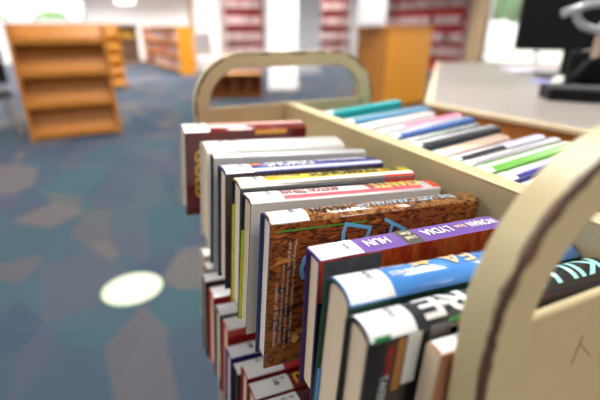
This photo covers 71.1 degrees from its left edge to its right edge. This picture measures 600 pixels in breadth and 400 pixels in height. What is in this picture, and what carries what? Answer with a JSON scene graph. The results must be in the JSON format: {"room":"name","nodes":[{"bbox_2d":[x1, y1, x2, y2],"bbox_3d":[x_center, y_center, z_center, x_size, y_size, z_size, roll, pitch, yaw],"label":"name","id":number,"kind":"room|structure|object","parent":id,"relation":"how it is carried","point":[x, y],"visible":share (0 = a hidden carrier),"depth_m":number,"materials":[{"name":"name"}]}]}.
{"room":"library","nodes":[
{"label":"library","id":0,"kind":"room"},
{"bbox_2d":[0,0,189,63],"bbox_3d":[-5.304,-7.287,17.062,14.200,3.000,0.150,-10,24,-23],"label":"wall","id":1,"kind":"structure","parent":0,"point":[142,13],"depth_m":16.38,"materials":[{"name":"white paint"}]},
{"bbox_2d":[0,0,87,20],"bbox_3d":[-9.517,-7.076,15.023,3.300,1.250,0.080,-10,24,-23],"label":"window","id":2,"kind":"structure","parent":1,"relation":"in","point":[33,1],"depth_m":15.24,"materials":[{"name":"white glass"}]},
{"bbox_2d":[0,60,433,399],"bbox_3d":[-0.694,-2.070,8.315,14.200,0.050,22.000,-10,24,-23],"label":"floor","id":3,"kind":"structure","parent":0,"point":[79,214],"depth_m":2.48,"materials":[{"name":"carpet"}]},
{"bbox_2d":[0,51,23,133],"bbox_3d":[-3.745,-1.270,4.995,0.481,0.982,0.491,-20,30,-41],"label":"chair","id":4,"kind":"object","parent":3,"relation":"on","point":[5,93],"visible":1,"depth_m":4.99,"materials":[{"name":"grey metal"}]},
{"bbox_2d":[3,23,121,141],"bbox_3d":[-2.729,-1.391,4.931,0.960,1.250,0.420,-11,25,-25],"label":"display shelf","id":5,"kind":"object","parent":3,"relation":"on","point":[63,72],"visible":1,"depth_m":4.82,"materials":[{"name":"brown wood"}]},
{"bbox_2d":[67,23,126,86],"bbox_3d":[-4.366,-3.110,9.076,0.950,1.300,0.420,-11,25,-24],"label":"display shelf","id":6,"kind":"object","parent":3,"relation":"on","point":[111,30],"visible":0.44,"depth_m":9.10,"materials":[{"name":"brown wood"}]},
{"bbox_2d":[118,25,141,65],"bbox_3d":[-5.883,-5.319,14.458,0.628,1.325,0.305,-10,24,-23],"label":"bookcase","id":7,"kind":"object","parent":3,"relation":"on","point":[130,49],"visible":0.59,"depth_m":14.56,"materials":[{"name":"beige wood"}]},
{"bbox_2d":[121,31,126,37],"bbox_3d":[-5.978,-5.625,14.259,0.170,0.239,0.150,-10,24,-23],"label":"box","id":8,"kind":"object","parent":7,"relation":"on","point":[123,33],"visible":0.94,"depth_m":14.20,"materials":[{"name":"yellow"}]},
{"bbox_2d":[127,32,132,37],"bbox_3d":[-5.796,-5.633,14.346,0.170,0.189,0.150,-10,24,-23],"label":"box","id":9,"kind":"object","parent":7,"relation":"on","point":[130,34],"visible":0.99,"depth_m":14.28,"materials":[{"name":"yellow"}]},
{"bbox_2d":[101,272,162,305],"bbox_3d":[-0.834,0.439,2.095,0.287,0.002,0.287,-10,24,-23],"label":"floor sticker","id":10,"kind":"object","parent":3,"relation":"on","point":[134,288],"visible":1,"depth_m":2.08,"materials":[{"name":"white plastic"}]},
{"bbox_2d":[141,26,195,74],"bbox_3d":[-4.442,-5.011,13.780,0.432,1.265,5.508,-12,25,-26],"label":"bookcase","id":11,"kind":"object","parent":3,"relation":"on","point":[185,44],"visible":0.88,"depth_m":11.75,"materials":[{"name":"brown wood"}]},
{"bbox_2d":[193,32,217,79],"bbox_3d":[-2.371,-3.651,10.642,0.481,1.122,0.491,2,22,5],"label":"chair","id":12,"kind":"object","parent":3,"relation":"on","point":[202,43],"visible":0.86,"depth_m":10.33,"materials":[{"name":"white plastic"}]},
{"bbox_2d":[210,71,262,97],"bbox_3d":[-1.251,-2.158,7.876,1.078,0.445,0.345,-5,23,-13],"label":"bookcase","id":13,"kind":"object","parent":3,"relation":"on","point":[243,83],"visible":0.7,"depth_m":7.99,"materials":[{"name":"brown wood"}]},
{"bbox_2d":[220,0,265,68],"bbox_3d":[-1.736,-5.251,13.032,1.308,2.275,0.305,-10,24,-23],"label":"bookcase","id":14,"kind":"object","parent":3,"relation":"on","point":[225,11],"visible":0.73,"depth_m":13.05,"materials":[{"name":"grey"}]},
{"bbox_2d":[226,32,230,39],"bbox_3d":[-2.212,-5.015,12.850,0.120,0.215,0.160,-10,24,-23],"label":"book","id":15,"kind":"object","parent":14,"relation":"on","point":[227,33],"visible":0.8,"depth_m":12.78,"materials":[{"name":"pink paper"}]},
{"bbox_2d":[230,32,233,39],"bbox_3d":[-2.108,-5.038,12.907,0.113,0.215,0.160,-10,24,-23],"label":"book","id":16,"kind":"object","parent":14,"relation":"on","point":[231,33],"visible":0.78,"depth_m":12.84,"materials":[{"name":"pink paper"}]},
{"bbox_2d":[237,32,240,39],"bbox_3d":[-1.908,-5.073,12.992,0.108,0.215,0.160,-10,24,-23],"label":"book","id":17,"kind":"object","parent":14,"relation":"on","point":[238,33],"visible":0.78,"depth_m":12.92,"materials":[{"name":"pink paper"}]},
{"bbox_2d":[237,16,241,23],"bbox_3d":[-1.868,-5.503,12.829,0.117,0.215,0.160,-10,24,-23],"label":"book","id":18,"kind":"object","parent":14,"relation":"on","point":[238,17],"visible":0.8,"depth_m":12.76,"materials":[{"name":"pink paper"}]},
{"bbox_2d":[241,32,244,39],"bbox_3d":[-1.800,-5.092,13.038,0.123,0.215,0.160,-10,24,-23],"label":"book","id":19,"kind":"object","parent":14,"relation":"on","point":[242,33],"visible":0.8,"depth_m":12.97,"materials":[{"name":"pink paper"}]},
{"bbox_2d":[250,32,253,39],"bbox_3d":[-1.528,-5.136,13.148,0.119,0.215,0.160,-10,24,-23],"label":"book","id":20,"kind":"object","parent":14,"relation":"on","point":[251,33],"visible":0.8,"depth_m":13.08,"materials":[{"name":"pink paper"}]},
{"bbox_2d":[267,0,297,92],"bbox_3d":[-0.343,-3.647,8.142,0.620,3.000,0.620,-10,24,-23],"label":"column","id":21,"kind":"structure","parent":3,"relation":"on","point":[281,14],"depth_m":8.11,"materials":[{"name":"white paint"}]},
{"bbox_2d":[320,0,351,65],"bbox_3d":[0.860,-5.700,14.132,1.758,2.275,0.305,-10,24,-23],"label":"bookcase","id":22,"kind":"object","parent":3,"relation":"on","point":[324,12],"visible":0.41,"depth_m":14.30,"materials":[{"name":"grey"}]},
{"bbox_2d":[354,27,433,107],"bbox_3d":[1.514,-2.169,6.869,1.130,1.225,0.650,-19,29,-38],"label":"bookcase","id":23,"kind":"object","parent":3,"relation":"on","point":[395,60],"visible":0.9,"depth_m":6.52,"materials":[{"name":"brown wood"}]},
{"bbox_2d":[357,0,387,26],"bbox_3d":[1.057,-2.844,6.175,0.420,0.550,0.240,2,22,5],"label":"carton","id":24,"kind":"object","parent":23,"relation":"on","point":[369,12],"visible":1,"depth_m":6.10,"materials":[{"name":"white cardboard"}]},
{"bbox_2d":[193,50,599,399],"bbox_3d":[0.124,0.347,0.794,0.412,1.156,0.828,-10,24,-23],"label":"cart","id":25,"kind":"object","parent":3,"relation":"on","point":[506,348],"visible":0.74,"depth_m":0.24,"materials":[{"name":"paint"}]},
{"bbox_2d":[200,248,210,317],"bbox_3d":[-0.097,0.164,0.883,0.226,0.177,0.030,-10,24,-23],"label":"book","id":26,"kind":"object","parent":25,"relation":"on","point":[205,253],"visible":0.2,"depth_m":0.82,"materials":[{"name":"beige paper"}]},
{"bbox_2d":[203,262,217,273],"bbox_3d":[-0.081,0.183,0.839,0.225,0.174,0.026,-10,24,-23],"label":"book","id":27,"kind":"object","parent":25,"relation":"on","point":[207,267],"visible":0.15,"depth_m":0.77,"materials":[{"name":"beige paper"}]},
{"bbox_2d":[202,272,224,356],"bbox_3d":[-0.074,0.198,0.798,0.226,0.176,0.026,-10,24,-23],"label":"book","id":28,"kind":"object","parent":25,"relation":"on","point":[209,280],"visible":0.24,"depth_m":0.74,"materials":[{"name":"grey paper"}]},
{"bbox_2d":[209,285,234,372],"bbox_3d":[-0.055,0.214,0.766,0.225,0.170,0.032,-10,24,-23],"label":"book","id":29,"kind":"object","parent":25,"relation":"on","point":[218,295],"visible":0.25,"depth_m":0.71,"materials":[{"name":"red paper"}]},
{"bbox_2d":[215,301,237,390],"bbox_3d":[-0.037,0.232,0.730,0.225,0.166,0.030,-10,24,-23],"label":"book","id":30,"kind":"object","parent":25,"relation":"on","point":[227,310],"visible":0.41,"depth_m":0.67,"materials":[{"name":"grey paper"}]},
{"bbox_2d":[222,316,255,395],"bbox_3d":[-0.019,0.245,0.695,0.225,0.168,0.030,-10,24,-23],"label":"book","id":31,"kind":"object","parent":25,"relation":"on","point":[233,328],"visible":0.21,"depth_m":0.63,"materials":[{"name":"red paper"}]},
{"bbox_2d":[180,120,306,215],"bbox_3d":[-0.099,-0.060,0.742,0.218,0.166,0.061,-10,24,-23],"label":"book","id":32,"kind":"object","parent":25,"relation":"on","point":[191,135],"visible":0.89,"depth_m":0.69,"materials":[{"name":"red paper"}]},
{"bbox_2d":[225,340,262,399],"bbox_3d":[-0.009,0.267,0.664,0.224,0.148,0.026,-10,24,-23],"label":"book","id":33,"kind":"object","parent":25,"relation":"on","point":[245,351],"visible":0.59,"depth_m":0.60,"materials":[{"name":"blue paper"}]},
{"bbox_2d":[232,356,263,399],"bbox_3d":[0.004,0.280,0.641,0.223,0.143,0.023,-10,24,-23],"label":"book","id":34,"kind":"object","parent":25,"relation":"on","point":[236,368],"visible":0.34,"depth_m":0.58,"materials":[{"name":"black paper"}]},
{"bbox_2d":[240,359,299,399],"bbox_3d":[0.020,0.281,0.615,0.224,0.162,0.026,-10,24,-23],"label":"book","id":35,"kind":"object","parent":25,"relation":"on","point":[253,372],"visible":0.23,"depth_m":0.55,"materials":[{"name":"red paper"}]},
{"bbox_2d":[200,136,343,248],"bbox_3d":[-0.043,-0.017,0.642,0.217,0.166,0.057,-10,24,-23],"label":"book","id":36,"kind":"object","parent":25,"relation":"on","point":[207,148],"visible":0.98,"depth_m":0.60,"materials":[{"name":"white paper"}]},
{"bbox_2d":[247,370,308,399],"bbox_3d":[0.032,0.293,0.589,0.224,0.158,0.028,-10,24,-23],"label":"book","id":37,"kind":"object","parent":25,"relation":"on","point":[282,384],"visible":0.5,"depth_m":0.53,"materials":[{"name":"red paper"}]},
{"bbox_2d":[209,148,353,253],"bbox_3d":[-0.022,0.001,0.610,0.226,0.162,0.016,-10,24,-23],"label":"book","id":38,"kind":"object","parent":25,"relation":"on","point":[345,148],"visible":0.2,"depth_m":0.57,"materials":[{"name":"white paper"}]},
{"bbox_2d":[210,149,365,267],"bbox_3d":[-0.014,0.007,0.586,0.231,0.171,0.017,-10,24,-23],"label":"book","id":39,"kind":"object","parent":25,"relation":"on","point":[216,160],"visible":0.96,"depth_m":0.54,"materials":[{"name":"white paper"}]},
{"bbox_2d":[268,387,309,399],"bbox_3d":[0.045,0.304,0.561,0.224,0.158,0.030,-10,24,-23],"label":"book","id":40,"kind":"object","parent":25,"relation":"on","point":[303,394],"visible":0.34,"depth_m":0.52,"materials":[{"name":"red paper"}]},
{"bbox_2d":[218,157,383,288],"bbox_3d":[0.002,0.023,0.549,0.222,0.165,0.035,-10,24,-23],"label":"book","id":41,"kind":"object","parent":25,"relation":"on","point":[226,173],"visible":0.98,"depth_m":0.51,"materials":[{"name":"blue paper"}]},
{"bbox_2d":[230,167,414,304],"bbox_3d":[0.029,0.042,0.500,0.229,0.169,0.033,-10,24,-23],"label":"book","id":42,"kind":"object","parent":25,"relation":"on","point":[240,185],"visible":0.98,"depth_m":0.46,"materials":[{"name":"yellow paper"}]},
{"bbox_2d":[237,180,440,333],"bbox_3d":[0.046,0.056,0.472,0.240,0.167,0.031,-10,24,-23],"label":"book","id":43,"kind":"object","parent":25,"relation":"on","point":[253,204],"visible":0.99,"depth_m":0.43,"materials":[{"name":"beige paper"}]},
{"bbox_2d":[323,99,401,118],"bbox_3d":[0.127,-0.135,0.943,0.229,0.166,0.030,-10,24,-23],"label":"book","id":44,"kind":"object","parent":25,"relation":"on","point":[391,105],"visible":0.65,"depth_m":0.91,"materials":[{"name":"teal paper"}]},
{"bbox_2d":[255,192,478,368],"bbox_3d":[0.072,0.073,0.428,0.245,0.169,0.027,-10,24,-23],"label":"book","id":45,"kind":"object","parent":25,"relation":"on","point":[285,236],"visible":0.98,"depth_m":0.38,"materials":[{"name":"brown paper"}]},
{"bbox_2d":[291,331,298,342],"bbox_3d":[-0.004,0.130,0.397,0.009,0.014,0.001,-5,22,-24],"label":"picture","id":46,"kind":"object","parent":45,"relation":"attached to","point":[295,337],"depth_m":0.40},
{"bbox_2d":[294,329,301,333],"bbox_3d":[-0.001,0.124,0.397,0.012,0.006,0.001,-6,22,-24],"label":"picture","id":47,"kind":"object","parent":45,"relation":"attached to","point":[299,331],"depth_m":0.40},
{"bbox_2d":[344,106,428,123],"bbox_3d":[0.164,-0.108,0.882,0.240,0.161,0.036,-10,24,-23],"label":"book","id":48,"kind":"object","parent":25,"relation":"on","point":[385,115],"visible":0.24,"depth_m":0.85,"materials":[{"name":"blue paper"}]},
{"bbox_2d":[358,110,434,129],"bbox_3d":[0.175,-0.082,0.819,0.203,0.169,0.030,-10,24,-23],"label":"book","id":49,"kind":"object","parent":25,"relation":"on","point":[399,120],"visible":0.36,"depth_m":0.79,"materials":[{"name":"white paper"}]},
{"bbox_2d":[299,216,499,399],"bbox_3d":[0.098,0.094,0.390,0.206,0.147,0.025,-10,24,-23],"label":"book","id":50,"kind":"object","parent":25,"relation":"on","point":[323,261],"visible":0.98,"depth_m":0.35,"materials":[{"name":"purple paper"}]},
{"bbox_2d":[374,113,462,134],"bbox_3d":[0.206,-0.069,0.784,0.229,0.170,0.026,-10,24,-23],"label":"book","id":51,"kind":"object","parent":25,"relation":"on","point":[434,120],"visible":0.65,"depth_m":0.75,"materials":[{"name":"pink paper"}]},
{"bbox_2d":[387,117,474,139],"bbox_3d":[0.218,-0.057,0.756,0.226,0.169,0.026,-10,24,-23],"label":"book","id":52,"kind":"object","parent":25,"relation":"on","point":[457,122],"visible":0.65,"depth_m":0.72,"materials":[{"name":"blue paper"}]},
{"bbox_2d":[415,333,457,399],"bbox_3d":[0.160,0.137,0.306,0.198,0.142,0.012,-10,24,-23],"label":"book","id":53,"kind":"object","parent":25,"relation":"on","point":[435,373],"visible":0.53,"depth_m":0.25,"materials":[{"name":"brown paper"}]},
{"bbox_2d":[402,122,479,142],"bbox_3d":[0.225,-0.044,0.730,0.213,0.165,0.016,-10,24,-23],"label":"book","id":54,"kind":"object","parent":25,"relation":"on","point":[471,125],"visible":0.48,"depth_m":0.70,"materials":[{"name":"white paper"}]},
{"bbox_2d":[312,244,580,399],"bbox_3d":[0.124,0.111,0.347,0.241,0.162,0.034,-10,24,-23],"label":"book","id":55,"kind":"object","parent":25,"relation":"on","point":[345,295],"visible":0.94,"depth_m":0.29,"materials":[{"name":"blue paper"}]},
{"bbox_2d":[409,260,428,265],"bbox_3d":[0.089,0.047,0.308,0.018,0.002,0.010,-5,22,-24],"label":"picture","id":56,"kind":"object","parent":55,"relation":"on","point":[426,262],"depth_m":0.31,"materials":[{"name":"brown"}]},
{"bbox_2d":[408,124,500,150],"bbox_3d":[0.241,-0.037,0.710,0.225,0.163,0.028,-10,24,-23],"label":"book","id":57,"kind":"object","parent":25,"relation":"on","point":[433,143],"visible":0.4,"depth_m":0.68,"materials":[{"name":"grey paper"}]},
{"bbox_2d":[336,257,599,399],"bbox_3d":[0.137,0.124,0.319,0.242,0.152,0.028,-10,24,-23],"label":"book","id":58,"kind":"object","parent":25,"relation":"on","point":[383,349],"visible":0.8,"depth_m":0.26,"materials":[{"name":"black paper"}]},
{"bbox_2d":[382,305,395,316],"bbox_3d":[0.057,0.069,0.259,0.011,0.001,0.011,-6,23,-24],"label":"book label","id":59,"kind":"object","parent":58,"relation":"on","point":[386,308],"depth_m":0.26,"materials":[{"name":"white paper"}]},
{"bbox_2d":[432,134,509,156],"bbox_3d":[0.246,-0.013,0.653,0.183,0.165,0.028,-10,24,-23],"label":"book","id":60,"kind":"object","parent":25,"relation":"on","point":[491,140],"visible":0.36,"depth_m":0.62,"materials":[{"name":"beige paper"}]},
{"bbox_2d":[449,134,545,161],"bbox_3d":[0.278,-0.007,0.637,0.226,0.167,0.021,-10,24,-23],"label":"book","id":61,"kind":"object","parent":25,"relation":"on","point":[536,137],"visible":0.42,"depth_m":0.61,"materials":[{"name":"grey paper"}]},
{"bbox_2d":[461,137,560,166],"bbox_3d":[0.289,0.000,0.617,0.229,0.168,0.019,-10,24,-23],"label":"book","id":62,"kind":"object","parent":25,"relation":"on","point":[491,157],"visible":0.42,"depth_m":0.59,"materials":[{"name":"grey paper"}]},
{"bbox_2d":[475,141,569,173],"bbox_3d":[0.296,0.011,0.591,0.219,0.168,0.028,-10,24,-23],"label":"book","id":63,"kind":"object","parent":25,"relation":"on","point":[512,162],"visible":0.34,"depth_m":0.56,"materials":[{"name":"green paper"}]},
{"bbox_2d":[496,156,553,182],"bbox_3d":[0.314,0.021,0.562,0.224,0.170,0.026,-10,24,-23],"label":"book","id":64,"kind":"object","parent":25,"relation":"on","point":[524,173],"visible":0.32,"depth_m":0.51,"materials":[{"name":"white paper"}]},
{"bbox_2d":[385,0,472,70],"bbox_3d":[3.851,-5.294,13.137,0.305,2.275,3.858,-10,24,-23],"label":"bookcase","id":65,"kind":"object","parent":3,"relation":"on","point":[465,10],"visible":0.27,"depth_m":12.55,"materials":[{"name":"red"}]},
{"bbox_2d":[395,2,399,8],"bbox_3d":[3.264,-6.462,13.958,0.160,0.217,0.112,-10,24,-23],"label":"book","id":66,"kind":"object","parent":65,"relation":"on","point":[397,4],"visible":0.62,"depth_m":13.91,"materials":[{"name":"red paper"}]},
{"bbox_2d":[414,0,418,7],"bbox_3d":[3.691,-6.105,13.089,0.160,0.213,0.181,-10,24,-23],"label":"book","id":67,"kind":"object","parent":65,"relation":"on","point":[416,5],"visible":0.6,"depth_m":13.04,"materials":[{"name":"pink paper"}]},
{"bbox_2d":[418,16,422,23],"bbox_3d":[3.807,-5.587,13.035,0.160,0.215,0.187,-10,24,-23],"label":"book","id":68,"kind":"object","parent":65,"relation":"on","point":[420,17],"visible":0.56,"depth_m":13.00,"materials":[{"name":"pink paper"}]},
{"bbox_2d":[422,16,426,23],"bbox_3d":[3.882,-5.526,12.877,0.160,0.220,0.176,-10,24,-23],"label":"book","id":69,"kind":"object","parent":65,"relation":"on","point":[424,17],"visible":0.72,"depth_m":12.84,"materials":[{"name":"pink paper"}]},
{"bbox_2d":[426,16,433,23],"bbox_3d":[3.948,-5.471,12.749,0.160,0.215,0.125,-10,24,-23],"label":"book","id":70,"kind":"object","parent":65,"relation":"on","point":[429,18],"visible":1,"depth_m":12.71,"materials":[{"name":"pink paper"}]},
{"bbox_2d":[434,46,439,54],"bbox_3d":[4.181,-4.497,12.633,0.160,0.220,0.190,-10,24,-23],"label":"book","id":71,"kind":"object","parent":65,"relation":"on","point":[438,47],"visible":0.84,"depth_m":12.60,"materials":[{"name":"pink paper"}]},
{"bbox_2d":[439,47,443,54],"bbox_3d":[4.258,-4.429,12.475,0.160,0.214,0.178,-10,24,-23],"label":"book","id":72,"kind":"object","parent":65,"relation":"on","point":[441,49],"visible":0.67,"depth_m":12.45,"materials":[{"name":"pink paper"}]},
{"bbox_2d":[440,15,445,22],"bbox_3d":[4.217,-5.253,12.210,0.160,0.220,0.182,-10,24,-23],"label":"book","id":73,"kind":"object","parent":65,"relation":"on","point":[443,17],"visible":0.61,"depth_m":12.17,"materials":[{"name":"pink paper"}]},
{"bbox_2d":[440,33,447,39],"bbox_3d":[4.238,-4.805,12.337,0.160,0.213,0.114,-10,24,-23],"label":"book","id":74,"kind":"object","parent":65,"relation":"on","point":[444,36],"visible":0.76,"depth_m":12.30,"materials":[{"name":"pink paper"}]},
{"bbox_2d":[443,47,448,54],"bbox_3d":[4.328,-4.364,12.316,0.160,0.214,0.185,-10,24,-23],"label":"book","id":75,"kind":"object","parent":65,"relation":"on","point":[445,51],"visible":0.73,"depth_m":12.27,"materials":[{"name":"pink paper"}]},
{"bbox_2d":[448,47,452,55],"bbox_3d":[4.412,-4.306,12.164,0.160,0.220,0.172,-10,24,-23],"label":"book","id":76,"kind":"object","parent":65,"relation":"on","point":[450,49],"visible":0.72,"depth_m":12.13,"materials":[{"name":"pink paper"}]},
{"bbox_2d":[448,32,456,40],"bbox_3d":[4.383,-4.702,12.077,0.160,0.220,0.153,-10,24,-23],"label":"book","id":77,"kind":"object","parent":65,"relation":"on","point":[450,33],"visible":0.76,"depth_m":12.03,"materials":[{"name":"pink paper"}]},
{"bbox_2d":[452,33,456,40],"bbox_3d":[4.446,-4.636,11.932,0.160,0.208,0.181,-10,24,-23],"label":"book","id":78,"kind":"object","parent":65,"relation":"on","point":[454,35],"visible":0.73,"depth_m":11.91,"materials":[{"name":"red paper"}]},
{"bbox_2d":[452,47,459,55],"bbox_3d":[4.477,-4.246,12.019,0.160,0.220,0.160,-10,24,-23],"label":"book","id":79,"kind":"object","parent":65,"relation":"on","point":[454,51],"visible":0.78,"depth_m":11.99,"materials":[{"name":"red paper"}]},
{"bbox_2d":[454,15,462,22],"bbox_3d":[4.445,-5.070,11.773,0.160,0.210,0.172,-10,24,-23],"label":"book","id":80,"kind":"object","parent":65,"relation":"on","point":[458,18],"visible":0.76,"depth_m":11.71,"materials":[{"name":"red paper"}]},
{"bbox_2d":[456,48,461,55],"bbox_3d":[4.537,-4.194,11.903,0.160,0.210,0.113,-10,24,-23],"label":"book","id":81,"kind":"object","parent":65,"relation":"on","point":[459,50],"visible":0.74,"depth_m":11.86,"materials":[{"name":"red paper"}]},
{"bbox_2d":[456,32,463,40],"bbox_3d":[4.506,-4.583,11.787,0.160,0.218,0.142,-10,24,-23],"label":"book","id":82,"kind":"object","parent":65,"relation":"on","point":[460,35],"visible":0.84,"depth_m":11.74,"materials":[{"name":"red paper"}]},
{"bbox_2d":[425,62,599,142],"bbox_3d":[1.525,0.133,1.551,2.073,0.982,3.675,-10,24,-23],"label":"desk","id":83,"kind":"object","parent":3,"relation":"on","point":[483,92],"depth_m":1.35,"materials":[{"name":"laminate"}]},
{"bbox_2d":[499,67,544,72],"bbox_3d":[1.229,-0.722,2.333,0.160,0.012,0.220,2,22,5],"label":"paper pad","id":84,"kind":"object","parent":83,"relation":"on","point":[509,69],"visible":0.93,"depth_m":2.30,"materials":[{"name":"white paper"}]},
{"bbox_2d":[528,79,550,82],"bbox_3d":[1.095,-0.528,1.870,0.120,0.004,0.100,5,23,12],"label":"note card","id":85,"kind":"object","parent":83,"relation":"on","point":[531,80],"visible":0.64,"depth_m":1.85,"materials":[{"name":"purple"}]},
{"bbox_2d":[513,0,599,78],"bbox_3d":[1.296,-0.825,1.940,0.540,0.500,0.220,5,23,12],"label":"computer monitor","id":86,"kind":"object","parent":83,"relation":"on","point":[541,26],"visible":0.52,"depth_m":1.93,"materials":[{"name":"black plastic"}]},
{"bbox_2d":[550,76,563,82],"bbox_3d":[0.997,-0.451,1.616,0.060,0.052,0.060,-10,24,-23],"label":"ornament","id":87,"kind":"object","parent":83,"relation":"on","point":[558,79],"visible":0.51,"depth_m":1.60,"materials":[{"name":"white"}]},
{"bbox_2d":[538,0,599,102],"bbox_3d":[1.002,-0.482,1.337,0.374,0.320,0.196,5,23,12],"label":"stand","id":88,"kind":"object","parent":83,"relation":"on","point":[581,81],"visible":1,"depth_m":1.35,"materials":[{"name":"black plastic"}]},
{"bbox_2d":[192,0,380,69],"bbox_3d":[0.043,-6.051,14.034,7.200,3.000,0.150,-10,24,-23],"label":"wall partition","id":89,"kind":"structure","parent":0,"point":[216,32],"depth_m":13.12,"materials":[{"name":"white paint"}]},
{"bbox_2d":[188,0,197,69],"bbox_3d":[-3.260,-5.473,12.618,0.080,3.000,0.280,-10,24,-23],"label":"trim","id":90,"kind":"structure","parent":89,"relation":"attached to","point":[190,4],"depth_m":12.54,"materials":[{"name":"white"}]},
{"bbox_3d":[-2.814,-5.592,12.710,0.320,0.750,0.006,-10,24,-23],"label":"poster","id":91,"kind":"object","parent":89,"relation":"attached to","visible":0},
{"bbox_2d":[202,4,210,13],"bbox_3d":[-2.813,-5.744,12.646,0.240,0.280,0.002,-10,24,-23],"label":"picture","id":92,"kind":"object","parent":91,"relation":"attached to","point":[206,8],"depth_m":12.64,"materials":[{"name":"white"}]},
{"bbox_2d":[203,16,211,25],"bbox_3d":[-2.813,-5.438,12.771,0.240,0.260,0.002,-10,24,-23],"label":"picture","id":93,"kind":"object","parent":91,"relation":"attached to","point":[207,20],"depth_m":12.77,"materials":[{"name":"white"}]},
{"bbox_2d":[297,0,320,74],"bbox_3d":[0.102,-5.095,11.691,0.700,3.000,0.700,-10,24,-23],"label":"pillar","id":94,"kind":"structure","parent":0,"point":[308,11],"depth_m":11.51,"materials":[{"name":"white paint"}]},
{"bbox_2d":[465,0,488,61],"bbox_3d":[4.764,-4.892,11.193,0.270,3.000,0.280,-10,24,-23],"label":"trim","id":95,"kind":"structure","parent":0,"point":[480,7],"depth_m":11.24,"materials":[{"name":"brown wood"}]},
{"bbox_3d":[-0.693,-4.917,7.153,14.600,0.100,22.400,-10,24,-23],"label":"ceiling","id":96,"kind":"structure","parent":0,"visible":0},
{"bbox_2d":[116,0,133,3],"bbox_3d":[-5.980,-7.183,14.187,0.600,1.020,0.600,-10,24,-23],"label":"pendant lamp","id":97,"kind":"object","parent":96,"relation":"hanging from","point":[117,1],"visible":1,"depth_m":14.16,"materials":[{"name":"white"}]},
{"bbox_3d":[5.830,-4.611,10.504,0.150,3.000,22.000,-10,24,-23],"label":"wall","id":98,"kind":"structure","parent":0,"visible":0},
{"bbox_2d":[480,0,540,61],"bbox_3d":[6.294,-4.187,9.493,0.080,2.420,5.220,-10,24,-23],"label":"window","id":99,"kind":"structure","parent":98,"relation":"in","point":[536,54],"depth_m":11.67,"materials":[{"name":"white glass"}]},
{"label":"outside","id":100,"kind":"structure","parent":0,"visible":0},
{"bbox_2d":[485,37,562,61],"bbox_3d":[0.767,-7.138,21.224,100.000,0.180,100.000,-10,24,-23],"label":"ground","id":101,"kind":"structure","parent":100,"point":[501,49],"depth_m":24.05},
{"bbox_2d":[0,14,9,18],"bbox_3d":[-13.285,-7.268,18.357,1.634,2.229,1.555,-10,24,-23],"label":"shrub","id":102,"kind":"object","parent":101,"relation":"on","point":[1,15],"visible":0.03,"depth_m":18.42,"materials":[{"name":"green plant"}]},
{"bbox_2d":[31,10,68,18],"bbox_3d":[-11.643,-7.794,19.818,1.638,2.099,1.701,-10,24,-23],"label":"shrub","id":103,"kind":"object","parent":101,"relation":"on","point":[44,14],"visible":0.2,"depth_m":19.01,"materials":[{"name":"green plant"}]},
{"bbox_2d":[491,0,521,23],"bbox_3d":[11.375,-12.053,25.146,4.386,5.959,5.252,-16,27,-34],"label":"tree","id":104,"kind":"object","parent":101,"relation":"on","point":[508,10],"visible":0.51,"depth_m":23.37,"materials":[{"name":"green plant"}]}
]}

